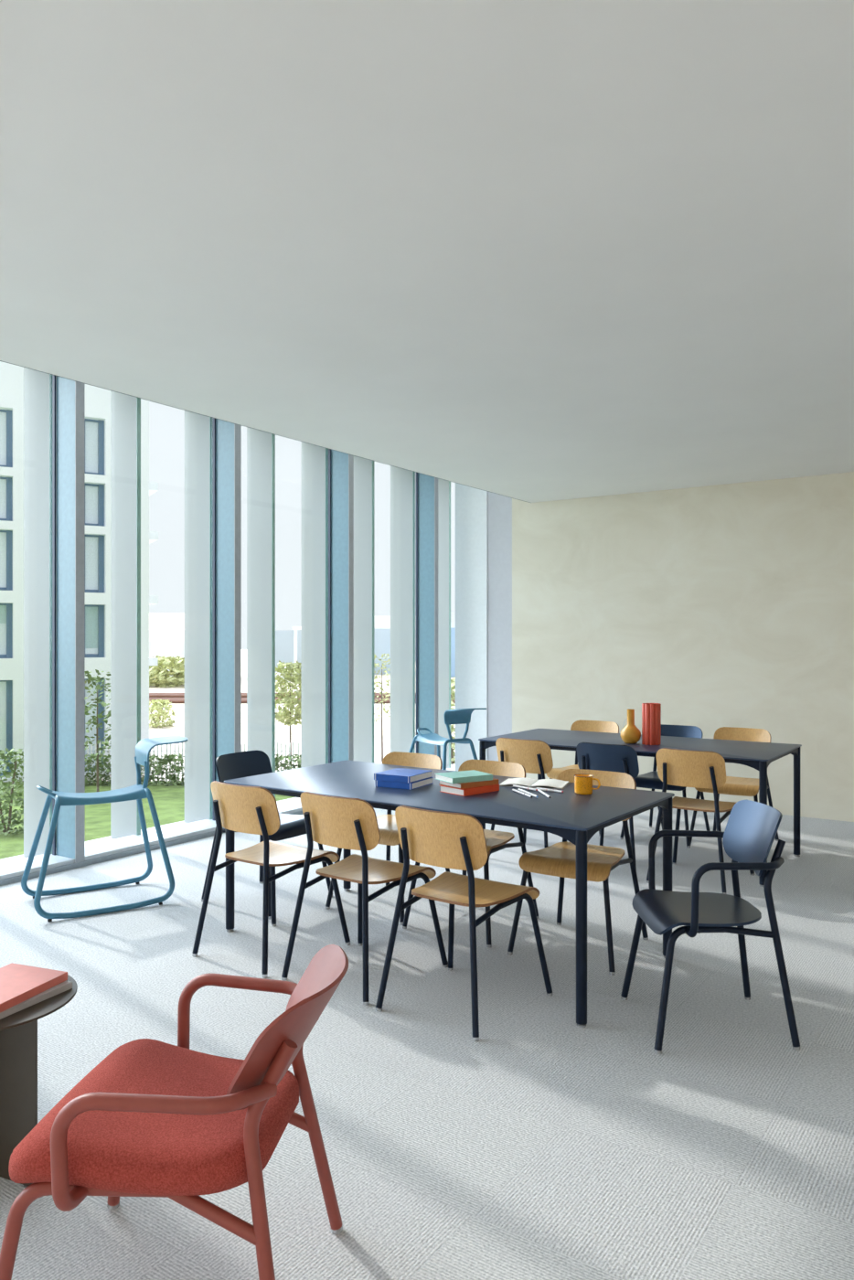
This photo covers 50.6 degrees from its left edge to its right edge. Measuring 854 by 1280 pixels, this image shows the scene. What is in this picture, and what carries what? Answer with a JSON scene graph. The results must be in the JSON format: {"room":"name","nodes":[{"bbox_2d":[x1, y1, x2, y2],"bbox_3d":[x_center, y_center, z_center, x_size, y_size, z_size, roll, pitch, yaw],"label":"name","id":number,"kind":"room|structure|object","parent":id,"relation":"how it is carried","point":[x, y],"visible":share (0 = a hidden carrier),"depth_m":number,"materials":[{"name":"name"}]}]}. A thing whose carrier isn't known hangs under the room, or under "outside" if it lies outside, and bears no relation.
{"room":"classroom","nodes":[
{"label":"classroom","id":0,"kind":"room"},
{"bbox_2d":[0,781,293,859],"bbox_3d":[-21.552,3.782,13.600,54.058,0.300,19.200,0,0,0],"label":"lawn","id":1,"kind":"structure","parent":0,"point":[169,801],"depth_m":18.92,"materials":[{"name":"green plant"}]},
{"bbox_2d":[0,747,23,835],"bbox_3d":[-7.922,2.848,17.017,1.187,1.646,1.220,0,0,34],"label":"shrub","id":2,"kind":"object","parent":1,"relation":"on","point":[11,816],"visible":0.81,"depth_m":16.91,"materials":[{"name":"green plant"}]},
{"bbox_2d":[85,669,110,791],"bbox_3d":[-7.666,2.167,21.026,1.055,2.970,0.970,0,0,34],"label":"young tree","id":3,"kind":"object","parent":1,"relation":"on","point":[87,709],"visible":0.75,"depth_m":20.97,"materials":[{"name":"green plant"}]},
{"bbox_2d":[55,753,301,786],"bbox_3d":[-5.827,3.256,22.590,7.530,0.860,0.584,0,0,0],"label":"hedge","id":4,"kind":"object","parent":1,"relation":"on","point":[166,759],"visible":0.26,"depth_m":22.55,"materials":[{"name":"green plant"}]},
{"bbox_2d":[55,741,301,782],"bbox_3d":[-5.755,3.100,23.000,7.496,1.066,0.075,0,0,0],"label":"fence","id":5,"kind":"object","parent":1,"relation":"on","point":[87,751],"visible":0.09,"depth_m":22.99,"materials":[{"name":"white metal"}]},
{"bbox_2d":[18,739,455,781],"bbox_3d":[-13.941,3.792,28.100,43.460,0.300,9.800,0,0,0],"label":"path","id":6,"kind":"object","parent":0,"point":[378,742],"depth_m":29.84,"materials":[{"name":"beige concrete"}]},
{"bbox_2d":[0,361,157,782],"bbox_3d":[-10.946,-2.651,26.397,4.839,12.565,6.000,0,0,-29],"label":"apartment building","id":7,"kind":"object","parent":6,"relation":"on","point":[97,400],"visible":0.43,"depth_m":24.17,"materials":[{"name":"beige concrete"}]},
{"bbox_2d":[0,605,6,623],"bbox_3d":[-11.268,-0.666,23.151,0.867,0.473,0.015,0,0,-29],"label":"blind","id":8,"kind":"object","parent":7,"relation":"hanging from","point":[3,608],"depth_m":23.32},
{"bbox_2d":[85,606,97,648],"bbox_3d":[-9.059,-0.341,24.376,0.338,1.123,0.015,0,0,-29],"label":"blind","id":9,"kind":"object","parent":7,"relation":"hanging from","point":[90,612],"depth_m":24.37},
{"bbox_2d":[275,660,301,769],"bbox_3d":[-3.819,2.101,25.023,1.238,3.104,1.229,0,0,34],"label":"young tree","id":10,"kind":"object","parent":6,"relation":"on","point":[288,697],"visible":0.87,"depth_m":24.80,"materials":[{"name":"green plant"}]},
{"bbox_2d":[374,653,390,761],"bbox_3d":[-1.350,2.030,27.015,0.993,3.246,0.929,0,0,34],"label":"young tree","id":11,"kind":"object","parent":6,"relation":"on","point":[383,655],"visible":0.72,"depth_m":26.97,"materials":[{"name":"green plant"}]},
{"bbox_2d":[450,676,455,764],"bbox_3d":[0.749,2.329,24.001,1.671,2.718,1.477,0,0,34],"label":"bush","id":12,"kind":"object","parent":6,"relation":"on","point":[453,683],"visible":0.08,"depth_m":23.87,"materials":[{"name":"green plant"}]},
{"bbox_2d":[149,652,455,739],"bbox_3d":[-107.103,3.802,242.837,437.332,0.300,277.548,0,0,34],"label":"ground","id":13,"kind":"structure","parent":0,"point":[282,732],"depth_m":41.20,"materials":[{"name":"grey concrete"}]},
{"bbox_2d":[149,612,184,676],"bbox_3d":[-23.343,0.530,86.000,6.581,6.204,8.600,0,0,0],"label":"house","id":14,"kind":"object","parent":13,"relation":"on","point":[166,630],"visible":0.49,"depth_m":82.00,"materials":[{"name":"tile"}]},
{"bbox_2d":[149,654,184,687],"bbox_3d":[-20.472,2.530,71.943,7.709,2.808,7.624,0,0,-42],"label":"bush","id":15,"kind":"object","parent":13,"relation":"on","point":[159,676],"visible":0.49,"depth_m":69.90,"materials":[{"name":"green plant"}]},
{"bbox_2d":[275,667,299,684],"bbox_3d":[-11.306,2.907,72.000,4.100,1.450,1.760,0,0,-8],"label":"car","id":16,"kind":"object","parent":13,"relation":"on","point":[278,673],"visible":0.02,"depth_m":71.08,"materials":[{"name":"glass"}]},
{"bbox_2d":[275,630,301,667],"bbox_3d":[-13.841,1.327,96.000,6.245,4.611,8.000,0,0,0],"label":"warehouse","id":17,"kind":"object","parent":13,"relation":"on","point":[284,640],"visible":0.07,"depth_m":91.99,"materials":[{"name":"white"}]},
{"bbox_2d":[292,626,301,720],"bbox_3d":[-5.670,1.522,39.901,0.550,4.220,0.200,0,0,34],"label":"lamp post","id":18,"kind":"object","parent":13,"relation":"on","point":[295,628],"visible":0.59,"depth_m":39.95,"materials":[{"name":"grey metal"}]},
{"bbox_2d":[149,693,451,697],"bbox_3d":[-9.897,3.532,57.750,47.412,0.237,1.725,0,0,0],"label":"railway track","id":19,"kind":"object","parent":13,"relation":"on","point":[151,695],"visible":0.02,"depth_m":56.91,"materials":[{"name":"brown metal"}]},
{"bbox_2d":[149,697,455,703],"bbox_3d":[-9.051,3.532,52.750,43.360,0.237,1.725,0,0,0],"label":"railway track","id":20,"kind":"object","parent":13,"relation":"on","point":[171,699],"visible":0.02,"depth_m":51.94,"materials":[{"name":"brown metal"}]},
{"bbox_2d":[374,629,390,674],"bbox_3d":[-4.620,1.215,99.000,5.197,4.835,8.000,0,0,0],"label":"warehouse","id":21,"kind":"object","parent":13,"relation":"on","point":[382,636],"visible":0.29,"depth_m":95.00,"materials":[{"name":"white"}]},
{"bbox_2d":[374,616,390,629],"bbox_3d":[-5.349,-0.332,163.970,11.671,7.927,8.060,0,0,0],"label":"office block","id":22,"kind":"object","parent":13,"relation":"on","point":[380,622],"visible":0.06,"depth_m":160.00,"materials":[{"name":"concrete"}]},
{"bbox_2d":[450,628,455,677],"bbox_3d":[3.299,1.214,92.000,4.636,4.836,8.000,0,0,0],"label":"warehouse","id":23,"kind":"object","parent":13,"relation":"on","point":[453,630],"visible":0.02,"depth_m":87.99,"materials":[{"name":"blue"}]},
{"bbox_2d":[450,612,455,628],"bbox_3d":[7.856,-0.733,168.970,8.692,8.730,8.060,0,0,0],"label":"office block","id":24,"kind":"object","parent":13,"relation":"on","point":[453,614],"visible":0.02,"depth_m":165.00,"materials":[{"name":"grey concrete"}]},
{"bbox_2d":[0,0,853,502],"bbox_3d":[1.254,-1.472,1.900,8.070,0.300,10.952,0,0,34],"label":"ceiling","id":25,"kind":"structure","parent":0,"point":[528,250],"depth_m":2.85,"materials":[{"name":"white paint"}]},
{"bbox_2d":[0,763,853,1279],"bbox_3d":[1.049,1.507,2.976,9.620,0.150,12.500,0,0,34],"label":"floor","id":26,"kind":"structure","parent":0,"point":[543,1146],"depth_m":2.97,"materials":[{"name":"grey carpet"}]},
{"bbox_2d":[0,974,77,1188],"bbox_3d":[-1.184,1.197,2.426,0.457,0.470,0.457,0,0,34],"label":"side table","id":27,"kind":"object","parent":26,"relation":"on","point":[18,1030],"visible":0.58,"depth_m":2.37,"materials":[{"name":"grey metal"}]},
{"bbox_2d":[0,981,72,1019],"bbox_3d":[-1.131,0.953,2.424,0.210,0.017,0.260,0,0,26],"label":"book","id":28,"kind":"object","parent":27,"relation":"on","point":[65,986],"visible":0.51,"depth_m":2.40,"materials":[{"name":"paper"}]},
{"bbox_2d":[0,962,67,1013],"bbox_3d":[-1.135,0.933,2.426,0.200,0.022,0.250,0,0,20],"label":"book","id":29,"kind":"object","parent":28,"relation":"on","point":[18,983],"visible":1,"depth_m":2.44,"materials":[{"name":"paper"}]},
{"bbox_2d":[23,367,140,863],"bbox_3d":[-2.063,-0.208,6.359,0.546,3.320,1.335,0,0,34],"label":"window","id":30,"kind":"structure","parent":26,"relation":"on","point":[39,388],"depth_m":5.87,"materials":[{"name":"blue metal"}]},
{"bbox_2d":[21,735,187,922],"bbox_3d":[-1.756,0.992,4.972,0.825,0.878,0.521,0,0,-32],"label":"chair","id":31,"kind":"object","parent":26,"relation":"on","point":[137,792],"visible":1,"depth_m":4.93,"materials":[{"name":"blue metal"}]},
{"bbox_2d":[0,944,348,1279],"bbox_3d":[-0.507,1.071,1.976,0.669,0.721,0.644,0,0,7],"label":"lounge armchair","id":32,"kind":"object","parent":26,"relation":"on","point":[154,1118],"visible":1,"depth_m":1.78,"materials":[{"name":"red fabric"}]},
{"bbox_2d":[0,766,455,885],"bbox_3d":[-2.546,1.405,5.428,0.298,0.055,12.500,0,0,34],"label":"windowsill","id":33,"kind":"object","parent":26,"relation":"on","point":[10,871],"visible":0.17,"depth_m":6.05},
{"bbox_2d":[184,410,275,822],"bbox_3d":[-1.302,-0.208,7.475,0.546,3.320,1.335,0,0,34],"label":"window","id":34,"kind":"structure","parent":26,"relation":"on","point":[212,446],"depth_m":6.98,"materials":[{"name":"blue metal"}]},
{"bbox_2d":[201,750,333,918],"bbox_3d":[-0.886,1.034,4.986,0.544,0.795,0.509,0,0,34],"label":"chair","id":35,"kind":"object","parent":26,"relation":"on","point":[235,765],"visible":0.5,"depth_m":5.03,"materials":[{"name":"black plastic"}]},
{"bbox_2d":[192,780,350,978],"bbox_3d":[-0.721,1.034,4.175,0.509,0.795,0.544,0,0,35],"label":"chair","id":36,"kind":"object","parent":26,"relation":"on","point":[239,808],"visible":0.99,"depth_m":4.05,"materials":[{"name":"brown wood"}]},
{"bbox_2d":[301,441,374,767],"bbox_3d":[-0.541,-0.208,8.591,0.546,3.320,1.335,0,0,34],"label":"window","id":37,"kind":"structure","parent":26,"relation":"on","point":[338,487],"depth_m":8.10,"materials":[{"name":"blue metal"}]},
{"bbox_2d":[281,791,447,1005],"bbox_3d":[-0.269,1.034,3.886,0.509,0.795,0.544,0,0,36],"label":"chair","id":38,"kind":"object","parent":26,"relation":"on","point":[346,823],"visible":0.98,"depth_m":3.76,"materials":[{"name":"brown wood"}]},
{"bbox_2d":[325,751,449,925],"bbox_3d":[-0.185,1.034,4.895,0.509,0.795,0.544,0,0,33],"label":"chair","id":39,"kind":"object","parent":26,"relation":"on","point":[389,833],"visible":0.25,"depth_m":4.98,"materials":[{"name":"brown wood"}]},
{"bbox_2d":[390,465,450,767],"bbox_3d":[0.220,-0.208,9.708,0.546,3.320,1.335,0,0,34],"label":"window","id":40,"kind":"structure","parent":26,"relation":"on","point":[420,503],"depth_m":9.19,"materials":[{"name":"blue metal"}]},
{"bbox_2d":[408,708,486,769],"bbox_3d":[0.153,0.992,7.634,0.521,0.878,0.825,0,0,-34],"label":"chair","id":41,"kind":"object","parent":26,"relation":"on","point":[457,716],"visible":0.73,"depth_m":7.52,"materials":[{"name":"blue metal"}]},
{"bbox_2d":[224,760,674,1028],"bbox_3d":[0.058,1.062,4.253,1.949,0.740,0.944,0,0,35],"label":"dining table","id":42,"kind":"object","parent":26,"relation":"on","point":[574,817],"visible":0.77,"depth_m":3.92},
{"bbox_2d":[375,777,433,789],"bbox_3d":[-0.106,0.677,4.308,0.196,0.030,0.216,0,0,28],"label":"book","id":43,"kind":"object","parent":42,"relation":"on","point":[425,782],"visible":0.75,"depth_m":4.22,"materials":[{"name":"blue paper"}]},
{"bbox_2d":[373,768,432,783],"bbox_3d":[-0.112,0.646,4.309,0.196,0.031,0.216,0,0,29],"label":"book","id":44,"kind":"object","parent":43,"relation":"on","point":[397,774],"visible":1,"depth_m":4.25,"materials":[{"name":"blue paper"}]},
{"bbox_2d":[439,784,499,796],"bbox_3d":[0.194,0.677,4.128,0.225,0.030,0.160,0,0,-42],"label":"book","id":45,"kind":"object","parent":42,"relation":"on","point":[471,791],"visible":0.74,"depth_m":4.06,"materials":[{"name":"paper"}]},
{"bbox_2d":[438,778,498,789],"bbox_3d":[0.192,0.651,4.142,0.225,0.022,0.160,0,0,-38],"label":"book","id":46,"kind":"object","parent":45,"relation":"on","point":[462,785],"visible":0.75,"depth_m":4.07,"materials":[{"name":"paper"}]},
{"bbox_2d":[435,769,492,783],"bbox_3d":[0.168,0.626,4.134,0.215,0.026,0.160,0,0,-30],"label":"book","id":47,"kind":"object","parent":46,"relation":"on","point":[463,776],"visible":1,"depth_m":4.09,"materials":[{"name":"paper"}]},
{"bbox_2d":[512,789,532,798],"bbox_3d":[0.427,0.687,4.043,0.010,0.010,0.198,0,0,-19],"label":"pen","id":48,"kind":"object","parent":42,"relation":"on","point":[514,790],"visible":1,"depth_m":4.03,"materials":[{"name":"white plastic"}]},
{"bbox_2d":[512,784,537,790],"bbox_3d":[0.450,0.676,4.129,0.010,0.010,0.158,0,0,-37],"label":"pen","id":49,"kind":"object","parent":42,"relation":"on","point":[514,785],"visible":1,"depth_m":4.12,"materials":[{"name":"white plastic"}]},
{"bbox_2d":[517,788,538,797],"bbox_3d":[0.453,0.687,4.052,0.010,0.010,0.209,0,0,-18],"label":"pen","id":50,"kind":"object","parent":42,"relation":"on","point":[518,789],"visible":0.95,"depth_m":4.05,"materials":[{"name":"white plastic"}]},
{"bbox_2d":[499,778,569,789],"bbox_3d":[0.514,0.684,4.322,0.310,0.015,0.210,0,0,18],"label":"notebook","id":51,"kind":"object","parent":42,"relation":"on","point":[549,784],"visible":0.99,"depth_m":4.29,"materials":[{"name":"paper"}]},
{"bbox_2d":[526,788,553,791],"bbox_3d":[0.528,0.687,4.135,0.146,0.010,0.010,0,0,23],"label":"pen","id":52,"kind":"object","parent":42,"relation":"on","point":[547,790],"visible":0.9,"depth_m":4.12,"materials":[{"name":"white plastic"}]},
{"bbox_2d":[537,789,550,798],"bbox_3d":[0.524,0.687,4.034,0.010,0.010,0.194,0,0,-8],"label":"pen","id":53,"kind":"object","parent":42,"relation":"on","point":[538,790],"visible":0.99,"depth_m":4.02,"materials":[{"name":"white plastic"}]},
{"bbox_2d":[536,787,563,792],"bbox_3d":[0.562,0.687,4.130,0.010,0.010,0.148,0,0,-45],"label":"pen","id":54,"kind":"object","parent":42,"relation":"on","point":[557,791],"visible":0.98,"depth_m":4.10,"materials":[{"name":"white plastic"}]},
{"bbox_2d":[574,773,600,794],"bbox_3d":[0.718,0.651,4.077,0.110,0.081,0.087,0,0,-8],"label":"mug","id":55,"kind":"object","parent":42,"relation":"on","point":[582,782],"visible":1,"depth_m":4.04,"materials":[{"name":"yellow ceramic"}]},
{"bbox_2d":[375,805,552,1041],"bbox_3d":[0.146,1.034,3.570,0.509,0.795,0.544,0,0,36],"label":"chair","id":56,"kind":"object","parent":26,"relation":"on","point":[442,839],"visible":1,"depth_m":3.45,"materials":[{"name":"brown wood"}]},
{"bbox_2d":[402,759,539,948],"bbox_3d":[0.235,1.034,4.561,0.509,0.795,0.544,0,0,34],"label":"chair","id":57,"kind":"object","parent":26,"relation":"on","point":[496,840],"visible":0.33,"depth_m":4.62,"materials":[{"name":"brown wood"}]},
{"bbox_2d":[490,737,553,848],"bbox_3d":[0.727,1.034,5.991,0.509,0.795,0.544,0,0,36],"label":"chair","id":58,"kind":"object","parent":26,"relation":"on","point":[535,755],"visible":0.34,"depth_m":5.79,"materials":[{"name":"brown wood"}]},
{"bbox_2d":[507,768,648,975],"bbox_3d":[0.720,1.034,4.210,0.509,0.795,0.544,0,0,31],"label":"chair","id":59,"kind":"object","parent":26,"relation":"on","point":[558,859],"visible":0.66,"depth_m":4.13,"materials":[{"name":"brown wood"}]},
{"bbox_2d":[546,719,618,835],"bbox_3d":[1.216,1.034,6.942,0.509,0.795,0.544,0,0,34],"label":"chair","id":60,"kind":"object","parent":26,"relation":"on","point":[599,726],"visible":0.33,"depth_m":7.09,"materials":[{"name":"brown wood"}]},
{"bbox_2d":[576,742,662,869],"bbox_3d":[1.215,1.034,5.731,0.509,0.795,0.544,0,0,36],"label":"chair","id":61,"kind":"object","parent":26,"relation":"on","point":[616,758],"visible":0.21,"depth_m":5.54,"materials":[{"name":"blue plastic"}]},
{"bbox_2d":[478,728,801,887],"bbox_3d":[1.417,1.062,6.135,1.949,0.740,0.944,0,0,34],"label":"dining table","id":62,"kind":"object","parent":26,"relation":"on","point":[758,755],"visible":0.67,"depth_m":5.95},
{"bbox_2d":[620,708,640,743],"bbox_3d":[1.367,0.578,6.058,0.136,0.227,0.136,0,0,24],"label":"vase","id":63,"kind":"object","parent":62,"relation":"on","point":[630,733],"visible":1,"depth_m":6.02,"materials":[{"name":"ceramic"}]},
{"bbox_2d":[641,703,661,745],"bbox_3d":[1.490,0.557,6.004,0.120,0.270,0.121,0,0,34],"label":"vase","id":64,"kind":"object","parent":62,"relation":"on","point":[651,712],"visible":1,"depth_m":5.95,"materials":[{"name":"red ceramic"}]},
{"bbox_2d":[619,724,710,848],"bbox_3d":[1.748,1.034,6.567,0.509,0.795,0.544,0,0,34],"label":"chair","id":65,"kind":"object","parent":26,"relation":"on","point":[651,780],"visible":0.43,"depth_m":6.63,"materials":[{"name":"plastic"}]},
{"bbox_2d":[646,747,754,894],"bbox_3d":[1.636,1.034,5.420,0.509,0.795,0.544,0,0,34],"label":"chair","id":66,"kind":"object","parent":26,"relation":"on","point":[698,769],"visible":0.84,"depth_m":5.26,"materials":[{"name":"brown wood"}]},
{"bbox_2d":[620,800,799,1054],"bbox_3d":[1.040,1.028,3.370,0.517,0.808,0.565,0,0,-2],"label":"armchair","id":67,"kind":"object","parent":26,"relation":"on","point":[748,837],"visible":1,"depth_m":3.33,"materials":[{"name":"black plastic"}]},
{"bbox_2d":[689,726,778,845],"bbox_3d":[2.168,1.034,6.353,0.509,0.795,0.544,0,0,34],"label":"chair","id":68,"kind":"object","parent":26,"relation":"on","point":[733,785],"visible":0.41,"depth_m":6.41,"materials":[{"name":"brown wood"}]},
{"bbox_2d":[487,471,853,821],"bbox_3d":[4.182,-0.218,6.629,8.560,3.300,0.160,0,0,34],"label":"wall","id":69,"kind":"structure","parent":0,"point":[731,605],"depth_m":7.82,"materials":[{"name":"beige paint"}]},
{"bbox_2d":[0,360,529,502],"bbox_3d":[-2.083,-1.347,4.175,0.006,0.051,10.952,0,0,34],"label":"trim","id":70,"kind":"structure","parent":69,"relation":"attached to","point":[0,360],"depth_m":5.42,"materials":[{"name":"white paint"}]},
{"bbox_2d":[455,482,487,771],"bbox_3d":[0.487,-0.218,9.141,0.374,3.300,0.172,0,0,34],"label":"column","id":71,"kind":"structure","parent":69,"relation":"attached to","point":[471,503],"depth_m":9.07,"materials":[{"name":"white paint"}]},
{"label":"outside","id":72,"kind":"structure","parent":0,"visible":0},
{"bbox_3d":[-75.978,3.902,124.431,254.250,0.460,520.000,0,0,34],"label":"ground","id":73,"kind":"structure","parent":72,"visible":0},
{"bbox_2d":[149,699,178,727],"bbox_3d":[-11.415,3.094,37.962,1.641,1.257,1.788,0,0,3],"label":"bush","id":74,"kind":"object","parent":73,"relation":"on","point":[158,707],"visible":0.8,"depth_m":37.77,"materials":[{"name":"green plant"}]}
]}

